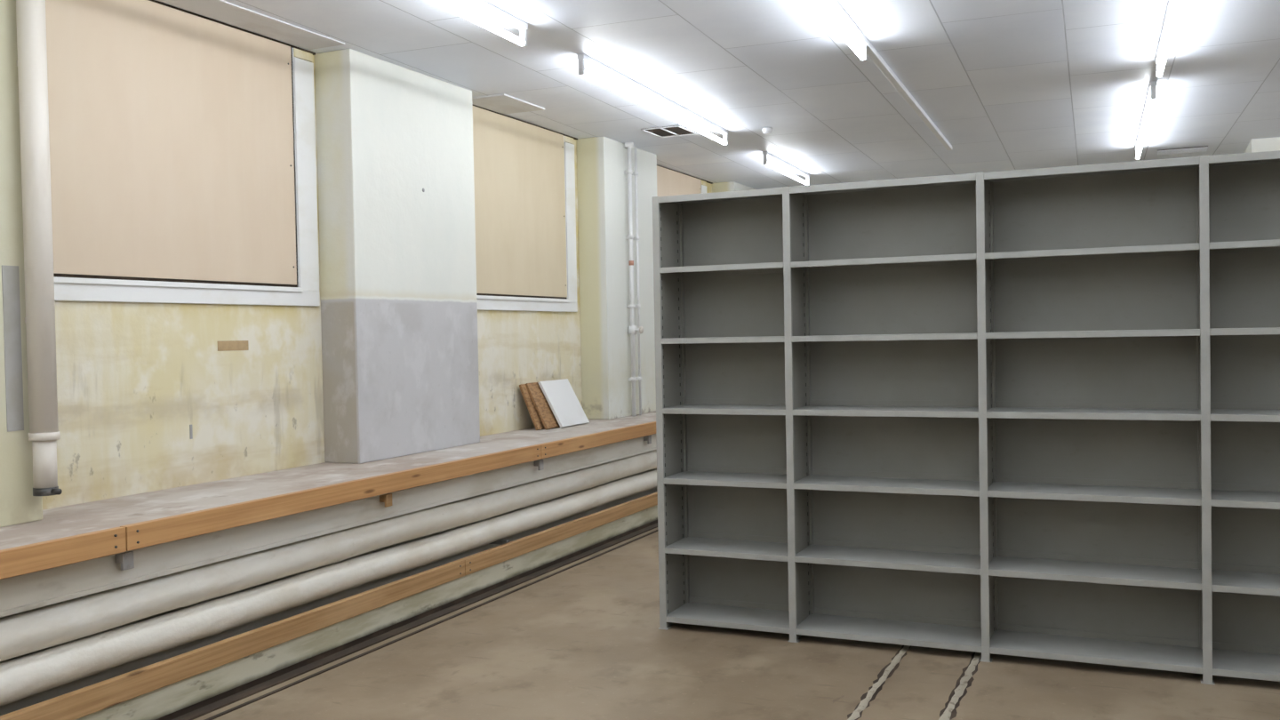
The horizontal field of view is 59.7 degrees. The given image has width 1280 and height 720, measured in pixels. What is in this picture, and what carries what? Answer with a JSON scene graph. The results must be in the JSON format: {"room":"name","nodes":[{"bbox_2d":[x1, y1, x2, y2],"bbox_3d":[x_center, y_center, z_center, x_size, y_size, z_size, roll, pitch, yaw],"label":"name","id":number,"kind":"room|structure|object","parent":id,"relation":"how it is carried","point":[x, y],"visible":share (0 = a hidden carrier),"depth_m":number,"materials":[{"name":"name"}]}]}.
{"room":"storage room","nodes":[
{"label":"storage room","id":0,"kind":"room"},
{"bbox_2d":[42,55,711,510],"bbox_3d":[-2.016,-0.157,6.020,0.150,3.110,15.300,0,1,24],"label":"wall","id":1,"kind":"structure","parent":0,"point":[132,378],"depth_m":5.54,"materials":[{"name":"paint"}]},
{"bbox_2d":[0,0,42,527],"bbox_3d":[-2.743,-0.498,3.944,0.250,2.304,1.140,0,1,24],"label":"pilaster","id":2,"kind":"object","parent":1,"relation":"attached to","point":[18,504],"visible":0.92,"depth_m":4.32,"materials":[{"name":"beige paint"}]},
{"bbox_2d":[1,264,23,431],"bbox_3d":[-2.429,-0.045,4.321,0.003,0.640,0.070,0,1,24],"label":"plaster repair patch","id":3,"kind":"object","parent":2,"relation":"attached to","point":[10,274],"visible":1,"depth_m":4.32,"materials":[{"name":"grey paint"}]},
{"bbox_2d":[16,0,62,495],"bbox_3d":[-2.346,-0.570,4.343,0.111,2.195,0.129,-2,1,-27],"label":"vertical pipe","id":4,"kind":"object","parent":2,"relation":"attached to","point":[44,434],"visible":1,"depth_m":4.31,"materials":[{"name":"metal"}]},
{"bbox_2d":[45,0,319,306],"bbox_3d":[-2.173,-0.985,5.466,0.035,1.416,1.730,0,1,24],"label":"window","id":5,"kind":"structure","parent":1,"relation":"in","point":[183,163],"depth_m":5.34,"materials":[{"name":"beige fabric"}]},
{"bbox_2d":[189,424,192,439],"bbox_3d":[-2.190,0.350,5.442,0.004,0.070,0.015,0,1,24],"label":"plug","id":6,"kind":"object","parent":1,"relation":"attached to","point":[190,426],"visible":1,"depth_m":5.44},
{"bbox_2d":[217,340,248,351],"bbox_3d":[-2.078,-0.073,5.699,0.002,0.050,0.210,0,1,24],"label":"tape strip","id":7,"kind":"object","parent":1,"relation":"attached to","point":[227,345],"visible":1,"depth_m":5.70,"materials":[{"name":"beige paper"}]},
{"bbox_2d":[314,48,479,463],"bbox_3d":[-1.441,-0.589,6.808,0.253,2.304,1.235,0,1,24],"label":"pilaster","id":8,"kind":"object","parent":1,"relation":"attached to","point":[395,145],"visible":1,"depth_m":6.52,"materials":[{"name":"paint"}]},
{"bbox_2d":[148,0,712,183],"bbox_3d":[-0.927,-1.780,8.242,0.020,0.010,8.240,0,1,24],"label":"trim","id":9,"kind":"structure","parent":1,"relation":"attached to","point":[154,1],"depth_m":6.04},
{"bbox_2d":[472,105,577,311],"bbox_3d":[-0.908,-1.073,8.251,0.035,1.416,1.850,0,1,24],"label":"window","id":10,"kind":"structure","parent":1,"relation":"in","point":[524,173],"depth_m":8.32,"materials":[{"name":"beige fabric"}]},
{"bbox_2d":[576,136,657,419],"bbox_3d":[-0.164,-0.679,9.623,0.250,2.304,1.080,0,1,24],"label":"pilaster","id":11,"kind":"object","parent":1,"relation":"attached to","point":[602,162],"visible":0.74,"depth_m":9.19,"materials":[{"name":"white paint"}]},
{"bbox_2d":[656,165,706,196],"bbox_3d":[0.338,-1.161,10.995,0.035,1.416,1.840,0,1,24],"label":"window","id":12,"kind":"structure","parent":1,"relation":"in","point":[669,182],"depth_m":11.03,"materials":[{"name":"beige fabric"}]},
{"bbox_2d":[712,181,754,192],"bbox_3d":[1.114,-0.769,12.435,0.250,2.304,1.000,0,1,24],"label":"pilaster","id":13,"kind":"object","parent":1,"relation":"attached to","point":[730,186],"visible":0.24,"depth_m":11.97,"materials":[{"name":"beige paint"}]},
{"bbox_2d":[155,0,1279,189],"bbox_3d":[2.232,-1.797,4.038,9.650,0.100,15.700,0,1,24],"label":"ceiling","id":14,"kind":"structure","parent":0,"point":[1010,84],"depth_m":6.96,"materials":[{"name":"paint"}]},
{"bbox_2d":[157,0,544,114],"bbox_3d":[-1.601,-1.719,6.249,0.340,0.011,3.750,0,1,24],"label":"ceiling patch","id":15,"kind":"structure","parent":14,"relation":"attached to","point":[222,11],"depth_m":5.75,"materials":[{"name":"white paint"}]},
{"bbox_2d":[428,0,527,47],"bbox_3d":[-1.066,-1.639,4.602,0.045,0.118,2.490,-1,1,22],"label":"light","id":16,"kind":"object","parent":14,"relation":"attached to","point":[484,6],"visible":1,"depth_m":5.43,"materials":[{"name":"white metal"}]},
{"bbox_2d":[576,53,727,145],"bbox_3d":[0.172,-1.733,7.646,0.045,0.118,2.720,-1,1,22],"label":"light","id":17,"kind":"object","parent":14,"relation":"attached to","point":[583,59],"visible":1,"depth_m":7.28,"materials":[{"name":"white plastic"}]},
{"bbox_2d":[640,125,697,137],"bbox_3d":[0.236,-1.815,8.867,0.320,0.011,0.400,0,1,24],"label":"ceiling vent","id":18,"kind":"object","parent":14,"relation":"in","point":[672,131],"depth_m":8.87,"materials":[{"name":"white metal"}]},
{"bbox_2d":[761,127,772,134],"bbox_3d":[1.007,-1.813,8.824,0.084,0.045,0.084,0,1,24],"label":"smoke detector","id":19,"kind":"object","parent":14,"relation":"attached to","point":[765,130],"visible":1,"depth_m":8.80,"materials":[{"name":"white plastic"}]},
{"bbox_2d":[762,151,809,185],"bbox_3d":[1.420,-1.828,10.713,0.045,0.118,1.620,-1,1,22],"label":"light","id":20,"kind":"object","parent":14,"relation":"attached to","point":[765,154],"visible":1,"depth_m":10.59,"materials":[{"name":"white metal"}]},
{"bbox_2d":[808,0,867,61],"bbox_3d":[0.762,-1.683,5.012,0.045,0.118,2.550,-1,1,22],"label":"light","id":21,"kind":"object","parent":14,"relation":"attached to","point":[834,5],"visible":1,"depth_m":5.66,"materials":[{"name":"white plastic"}]},
{"bbox_2d":[866,40,919,110],"bbox_3d":[1.623,-1.791,7.128,0.045,0.032,1.980,-1,1,22],"label":"trim","id":22,"kind":"structure","parent":14,"relation":"in","point":[874,55],"depth_m":6.97,"materials":[{"name":"white metal"}]},
{"bbox_2d":[914,106,951,150],"bbox_3d":[2.374,-1.849,8.977,0.045,0.032,1.990,-1,1,22],"label":"trim","id":23,"kind":"structure","parent":14,"relation":"in","point":[921,113],"depth_m":8.82,"materials":[{"name":"white metal"}]},
{"bbox_2d":[1135,80,1157,159],"bbox_3d":[3.950,-1.830,8.740,0.046,0.118,2.920,-1,1,22],"label":"light","id":24,"kind":"object","parent":14,"relation":"attached to","point":[1151,95],"visible":1,"depth_m":8.23,"materials":[{"name":"white plastic"}]},
{"bbox_2d":[1154,0,1182,78],"bbox_3d":[2.663,-1.732,5.575,0.045,0.118,2.550,-1,1,22],"label":"light","id":25,"kind":"object","parent":14,"relation":"attached to","point":[1173,6],"visible":1,"depth_m":5.90,"materials":[{"name":"white plastic"}]},
{"bbox_2d":[1156,145,1207,155],"bbox_3d":[5.026,-1.940,10.346,0.420,0.011,0.300,0,1,24],"label":"grille","id":26,"kind":"object","parent":14,"relation":"in","point":[1194,149],"depth_m":10.32,"materials":[{"name":"white metal"}]},
{"bbox_2d":[1244,136,1279,152],"bbox_3d":[6.399,-1.833,9.946,1.750,0.260,1.100,0,1,24],"label":"soffit box","id":27,"kind":"object","parent":14,"relation":"attached to","point":[1267,144],"visible":0.25,"depth_m":9.77,"materials":[{"name":"white paint"}]},
{"bbox_2d":[193,527,1279,719],"bbox_3d":[2.293,1.412,4.113,9.650,0.100,15.700,0,1,24],"label":"floor","id":28,"kind":"structure","parent":0,"point":[584,641],"depth_m":4.83,"materials":[{"name":"brown concrete"}]},
{"bbox_2d":[0,411,655,580],"bbox_3d":[-1.619,0.640,5.865,0.687,0.104,15.300,0,1,24],"label":"ledge","id":29,"kind":"object","parent":28,"relation":"on","point":[67,521],"visible":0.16,"depth_m":5.27,"materials":[{"name":"grey concrete"}]},
{"bbox_2d":[115,551,134,570],"bbox_3d":[-1.983,0.771,4.287,0.047,0.065,0.050,0,1,24],"label":"hanger","id":30,"kind":"object","parent":29,"relation":"attached to","point":[125,559],"visible":0.98,"depth_m":4.27,"materials":[{"name":"grey metal"}]},
{"bbox_2d":[0,421,655,579],"bbox_3d":[-1.285,0.631,5.713,0.044,0.094,15.296,0,1,24],"label":"rail","id":31,"kind":"object","parent":29,"relation":"attached to","point":[25,559],"visible":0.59,"depth_m":4.88,"materials":[{"name":"brown wood"}]},
{"bbox_2d":[0,433,656,617],"bbox_3d":[-1.400,0.760,5.769,0.134,0.134,15.300,0,1,24],"label":"trim","id":32,"kind":"structure","parent":29,"relation":"attached to","point":[19,594],"depth_m":5.00,"materials":[{"name":"paint"}]},
{"bbox_2d":[379,493,392,507],"bbox_3d":[-1.313,0.724,5.762,0.047,0.065,0.050,0,1,24],"label":"hanger","id":33,"kind":"object","parent":29,"relation":"attached to","point":[387,499],"visible":0.98,"depth_m":5.75,"materials":[{"name":"brown wood"}]},
{"bbox_2d":[519,384,544,430],"bbox_3d":[-0.728,0.342,8.428,0.159,0.338,0.460,0,1,24],"label":"chipboard offcut","id":34,"kind":"object","parent":29,"relation":"on","point":[538,424],"visible":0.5,"depth_m":8.24,"materials":[{"name":"brown wood"}]},
{"bbox_2d":[533,459,543,470],"bbox_3d":[-0.656,0.677,7.209,0.047,0.065,0.050,0,1,24],"label":"hanger","id":35,"kind":"object","parent":29,"relation":"attached to","point":[539,463],"visible":0.98,"depth_m":7.19,"materials":[{"name":"grey metal"}]},
{"bbox_2d":[525,382,559,429],"bbox_3d":[-0.675,0.336,8.470,0.188,0.344,0.460,0,1,24],"label":"chipboard offcut","id":36,"kind":"object","parent":29,"relation":"on","point":[543,409],"visible":0.57,"depth_m":8.32,"materials":[{"name":"brown wood"}]},
{"bbox_2d":[537,378,589,427],"bbox_3d":[-0.583,0.329,8.582,0.203,0.350,0.440,0,1,24],"label":"board","id":37,"kind":"object","parent":29,"relation":"on","point":[560,396],"visible":1,"depth_m":8.55,"materials":[{"name":"white wood"}]},
{"bbox_2d":[624,142,643,415],"bbox_3d":[-0.028,-0.678,9.456,0.134,2.304,0.188,0,1,24],"label":"pipes","id":38,"kind":"object","parent":29,"relation":"on","point":[632,329],"visible":1,"depth_m":9.42,"materials":[{"name":"white metal"}]},
{"bbox_2d":[643,435,651,444],"bbox_3d":[0.059,0.627,8.783,0.047,0.065,0.050,0,1,24],"label":"hanger","id":39,"kind":"object","parent":29,"relation":"attached to","point":[648,438],"visible":0.98,"depth_m":8.76,"materials":[{"name":"grey metal"}]},
{"bbox_2d":[0,449,656,661],"bbox_3d":[-1.381,0.912,5.760,0.158,0.160,15.271,0,1,24],"label":"pipe","id":40,"kind":"object","parent":28,"relation":"attached to","point":[43,628],"visible":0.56,"depth_m":4.97,"materials":[{"name":"white metal"}]},
{"bbox_2d":[0,469,657,705],"bbox_3d":[-1.379,1.070,5.764,0.152,0.155,15.272,0,1,24],"label":"pipe","id":41,"kind":"object","parent":28,"relation":"attached to","point":[40,671],"visible":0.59,"depth_m":4.98,"materials":[{"name":"white metal"}]},
{"bbox_2d":[0,467,657,716],"bbox_3d":[-1.691,1.045,5.910,0.515,0.700,15.300,0,1,24],"label":"pipes","id":42,"kind":"object","parent":28,"relation":"on","point":[145,661],"visible":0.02,"depth_m":5.20,"materials":[{"name":"metal"}]},
{"bbox_2d":[75,504,657,719],"bbox_3d":[-1.294,1.317,5.739,0.055,0.150,15.300,0,1,24],"label":"baseboard","id":43,"kind":"structure","parent":28,"relation":"on","point":[173,700],"depth_m":5.39,"materials":[{"name":"paint"}]},
{"bbox_2d":[0,491,657,719],"bbox_3d":[-1.274,1.195,5.726,0.044,0.095,15.296,0,1,24],"label":"rail","id":44,"kind":"object","parent":43,"relation":"on","point":[89,700],"visible":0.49,"depth_m":5.00,"materials":[{"name":"brown wood"}]},
{"bbox_2d":[171,522,658,719],"bbox_3d":[-1.200,1.387,5.699,0.138,0.008,15.300,0,1,24],"label":"floor strip","id":45,"kind":"object","parent":28,"relation":"on","point":[221,703],"visible":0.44,"depth_m":5.56,"materials":[{"name":"rubber"}]},
{"bbox_2d":[488,539,509,544],"bbox_3d":[-0.874,1.127,6.915,0.130,0.028,0.030,0,1,24],"label":"support","id":46,"kind":"object","parent":28,"relation":"attached to","point":[500,541],"visible":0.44,"depth_m":6.90,"materials":[{"name":"grey metal"}]},
{"bbox_2d":[847,645,911,719],"bbox_3d":[-0.226,1.455,2.001,0.066,0.006,8.370,0,1,24],"label":"trim","id":47,"kind":"structure","parent":28,"relation":"on","point":[889,669],"depth_m":4.72,"materials":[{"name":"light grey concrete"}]},
{"bbox_2d":[938,651,981,719],"bbox_3d":[0.075,1.452,1.864,0.071,0.006,8.370,0,1,24],"label":"trim","id":48,"kind":"structure","parent":28,"relation":"on","point":[965,679],"depth_m":4.63,"materials":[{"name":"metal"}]},
{"bbox_2d":[652,150,1279,684],"bbox_3d":[2.101,0.251,4.903,4.305,2.190,0.332,0,1,24],"label":"shelving unit","id":49,"kind":"object","parent":28,"relation":"on","point":[1028,412],"visible":1,"depth_m":5.22,"materials":[{"name":"grey metal"}]}
]}

